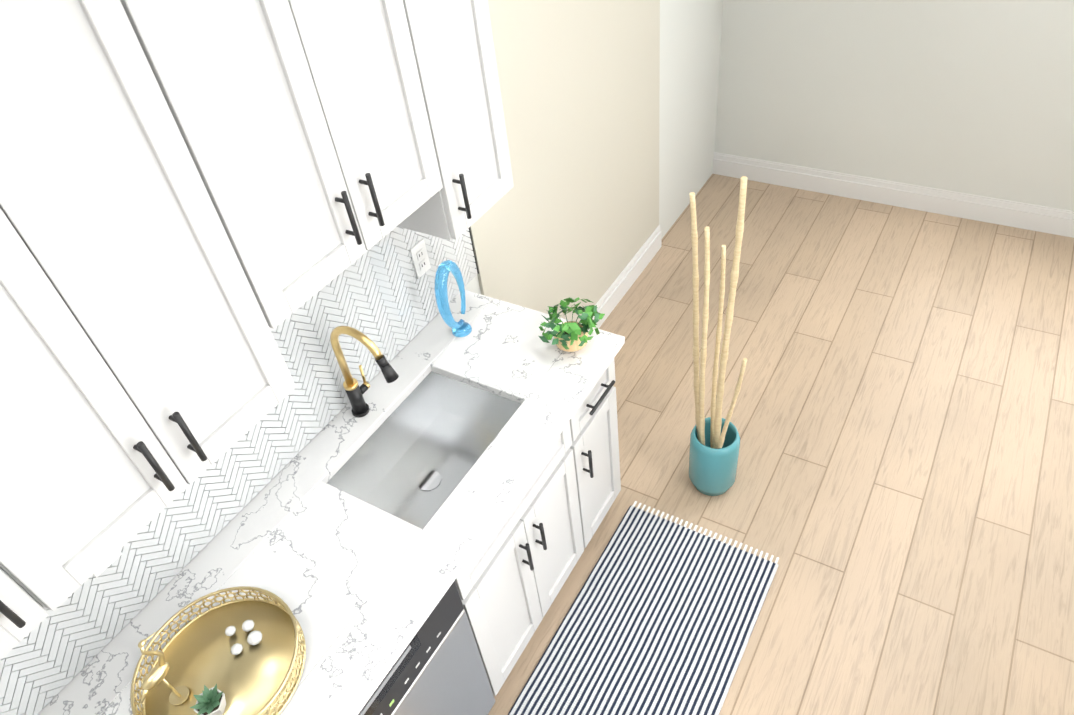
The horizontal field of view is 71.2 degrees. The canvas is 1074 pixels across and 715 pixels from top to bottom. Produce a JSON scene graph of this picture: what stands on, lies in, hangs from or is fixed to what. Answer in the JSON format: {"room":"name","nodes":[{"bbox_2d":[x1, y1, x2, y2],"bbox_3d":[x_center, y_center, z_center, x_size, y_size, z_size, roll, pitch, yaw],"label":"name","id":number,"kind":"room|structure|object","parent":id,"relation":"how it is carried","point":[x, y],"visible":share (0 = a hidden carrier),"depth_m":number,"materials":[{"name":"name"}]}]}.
{"room":"kitchen","nodes":[
{"label":"kitchen","id":0,"kind":"room"},
{"bbox_2d":[52,0,722,698],"bbox_3d":[-0.403,-0.543,2.401,0.100,2.720,5.800,18,48,26],"label":"wall","id":1,"kind":"structure","parent":0,"point":[690,38],"depth_m":4.16,"materials":[{"name":"white paint"}]},
{"bbox_2d":[0,568,48,659],"bbox_3d":[-1.099,0.121,0.926,0.346,1.063,0.307,18,48,26],"label":"upper cabinet","id":2,"kind":"object","parent":1,"relation":"attached to","point":[23,613],"visible":1,"depth_m":1.25,"materials":[{"name":"white paint"}]},
{"bbox_2d":[0,0,295,610],"bbox_3d":[-0.865,-0.166,1.202,0.346,1.063,0.616,18,48,26],"label":"upper cabinet","id":3,"kind":"object","parent":1,"relation":"attached to","point":[145,377],"visible":1,"depth_m":1.24,"materials":[{"name":"white paint"}]},
{"bbox_2d":[0,226,478,714],"bbox_3d":[-0.745,0.037,1.973,0.010,0.682,1.931,18,48,26],"label":"tile backsplash","id":4,"kind":"structure","parent":1,"relation":"attached to","point":[380,295],"depth_m":2.06,"materials":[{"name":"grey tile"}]},
{"bbox_2d":[93,550,121,577],"bbox_3d":[-1.002,0.444,1.709,0.010,0.116,0.072,18,48,26],"label":"electrical outlet","id":5,"kind":"object","parent":4,"relation":"attached to","point":[107,564],"visible":0.12,"depth_m":1.74,"materials":[{"name":"white plastic"}]},
{"bbox_2d":[410,239,430,278],"bbox_3d":[-0.378,-0.321,2.444,0.010,0.116,0.072,18,48,26],"label":"electrical outlet","id":6,"kind":"object","parent":4,"relation":"attached to","point":[420,258],"visible":1,"depth_m":2.44,"materials":[{"name":"white plastic"}]},
{"bbox_2d":[120,0,442,328],"bbox_3d":[-0.560,-0.610,1.515,0.346,0.898,0.616,18,48,26],"label":"upper cabinet","id":7,"kind":"object","parent":1,"relation":"attached to","point":[304,128],"visible":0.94,"depth_m":1.50,"materials":[{"name":"white paint"}]},
{"bbox_2d":[397,0,513,239],"bbox_3d":[-0.317,-0.837,1.847,0.346,1.063,0.307,18,48,26],"label":"upper cabinet","id":8,"kind":"object","parent":1,"relation":"attached to","point":[453,48],"visible":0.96,"depth_m":1.94,"materials":[{"name":"white paint"}]},
{"bbox_2d":[470,0,659,322],"bbox_3d":[0.160,-1.052,3.049,0.014,2.475,1.622,18,48,26],"label":"wall","id":9,"kind":"structure","parent":0,"point":[573,213],"depth_m":3.13,"materials":[{"name":"beige paint"}]},
{"bbox_2d":[581,225,661,328],"bbox_3d":[0.297,-0.195,3.825,0.016,0.145,1.622,18,48,26],"label":"baseboard","id":10,"kind":"structure","parent":9,"relation":"attached to","point":[619,287],"depth_m":4.05,"materials":[{"name":"white wood"}]},
{"bbox_2d":[488,174,1073,714],"bbox_3d":[-0.787,3.382,0.280,3.800,0.100,13.600,18,48,26],"label":"floor","id":11,"kind":"structure","parent":0,"point":[896,498],"depth_m":3.15,"materials":[{"name":"brown wood"}]},
{"bbox_2d":[358,580,495,714],"bbox_3d":[-0.574,0.974,2.142,0.608,0.881,0.607,18,48,26],"label":"dishwasher","id":12,"kind":"object","parent":11,"relation":"on","point":[437,668],"visible":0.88,"depth_m":1.96,"materials":[{"name":"silver plastic"}]},
{"bbox_2d":[455,421,583,695],"bbox_3d":[-0.264,0.588,2.510,0.661,0.885,0.616,18,48,26],"label":"base cabinet","id":13,"kind":"object","parent":11,"relation":"on","point":[513,575],"visible":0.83,"depth_m":2.31,"materials":[{"name":"white paint"}]},
{"bbox_2d":[37,290,624,714],"bbox_3d":[-0.459,0.545,2.115,0.652,0.310,1.902,18,48,26],"label":"countertop","id":14,"kind":"structure","parent":13,"relation":"on","point":[348,538],"depth_m":2.04,"materials":[{"name":"stone"}]},
{"bbox_2d":[130,586,305,714],"bbox_3d":[-0.720,0.703,1.705,0.371,0.063,0.371,18,48,26],"label":"tray","id":15,"kind":"object","parent":14,"relation":"on","point":[263,676],"visible":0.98,"depth_m":1.74,"materials":[{"name":"gold metal"}]},
{"bbox_2d":[138,631,189,705],"bbox_3d":[-0.819,0.684,1.614,0.044,0.224,0.116,18,48,26],"label":"heron figurine","id":16,"kind":"object","parent":15,"relation":"on","point":[155,677],"visible":1,"depth_m":1.61,"materials":[{"name":"gold metal"}]},
{"bbox_2d":[190,684,225,714],"bbox_3d":[-0.713,0.757,1.639,0.072,0.060,0.072,18,48,26],"label":"succulent","id":17,"kind":"object","parent":15,"relation":"on","point":[211,701],"visible":1,"depth_m":1.63,"materials":[{"name":"green plant"}]},
{"bbox_2d":[225,620,261,654],"bbox_3d":[-0.698,0.658,1.771,0.100,0.025,0.084,18,48,26],"label":"pebbles","id":18,"kind":"object","parent":15,"relation":"on","point":[254,637],"visible":0.96,"depth_m":1.76,"materials":[{"name":"white stone"}]},
{"bbox_2d":[330,326,398,417],"bbox_3d":[-0.473,0.044,2.158,0.238,0.366,0.093,18,48,26],"label":"faucet","id":19,"kind":"object","parent":14,"relation":"on","point":[355,392],"visible":1,"depth_m":2.13,"materials":[{"name":"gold metal"}]},
{"bbox_2d":[435,260,471,336],"bbox_3d":[-0.276,-0.190,2.440,0.070,0.290,0.134,18,48,26],"label":"sculpture","id":20,"kind":"object","parent":14,"relation":"on","point":[461,328],"visible":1,"depth_m":2.40,"materials":[{"name":"blue glass"}]},
{"bbox_2d":[539,297,604,351],"bbox_3d":[0.108,-0.092,2.378,0.210,0.146,0.223,18,48,26],"label":"potted plant","id":21,"kind":"object","parent":14,"relation":"on","point":[570,336],"visible":1,"depth_m":2.34,"materials":[{"name":"green plant"}]},
{"bbox_2d":[569,359,620,547],"bbox_3d":[-0.029,0.301,2.786,0.661,0.885,0.307,18,48,26],"label":"base cabinet","id":22,"kind":"object","parent":11,"relation":"on","point":[594,432],"visible":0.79,"depth_m":2.61,"materials":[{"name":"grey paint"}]},
{"bbox_2d":[508,501,778,714],"bbox_3d":[0.356,1.030,2.580,0.605,0.010,1.170,18,48,26],"label":"striped runner rug","id":23,"kind":"object","parent":11,"relation":"on","point":[661,616],"visible":1,"depth_m":2.65,"materials":[{"name":"fabric"}]},
{"bbox_2d":[689,176,746,495],"bbox_3d":[0.627,-0.015,2.628,0.266,1.420,0.190,18,48,26],"label":"floor vase","id":24,"kind":"object","parent":11,"relation":"on","point":[714,449],"visible":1,"depth_m":2.71,"materials":[{"name":"teal ceramic"}]},
{"bbox_2d":[715,0,1073,210],"bbox_3d":[2.463,-1.775,3.289,3.340,2.720,0.100,18,48,26],"label":"wall","id":25,"kind":"structure","parent":0,"point":[974,97],"depth_m":4.00,"materials":[{"name":"white paint"}]},
{"bbox_2d":[713,152,1073,237],"bbox_3d":[2.570,-0.795,4.120,3.340,0.145,0.016,18,48,26],"label":"baseboard","id":26,"kind":"structure","parent":25,"relation":"attached to","point":[1050,220],"depth_m":4.34,"materials":[{"name":"white wood"}]}
]}

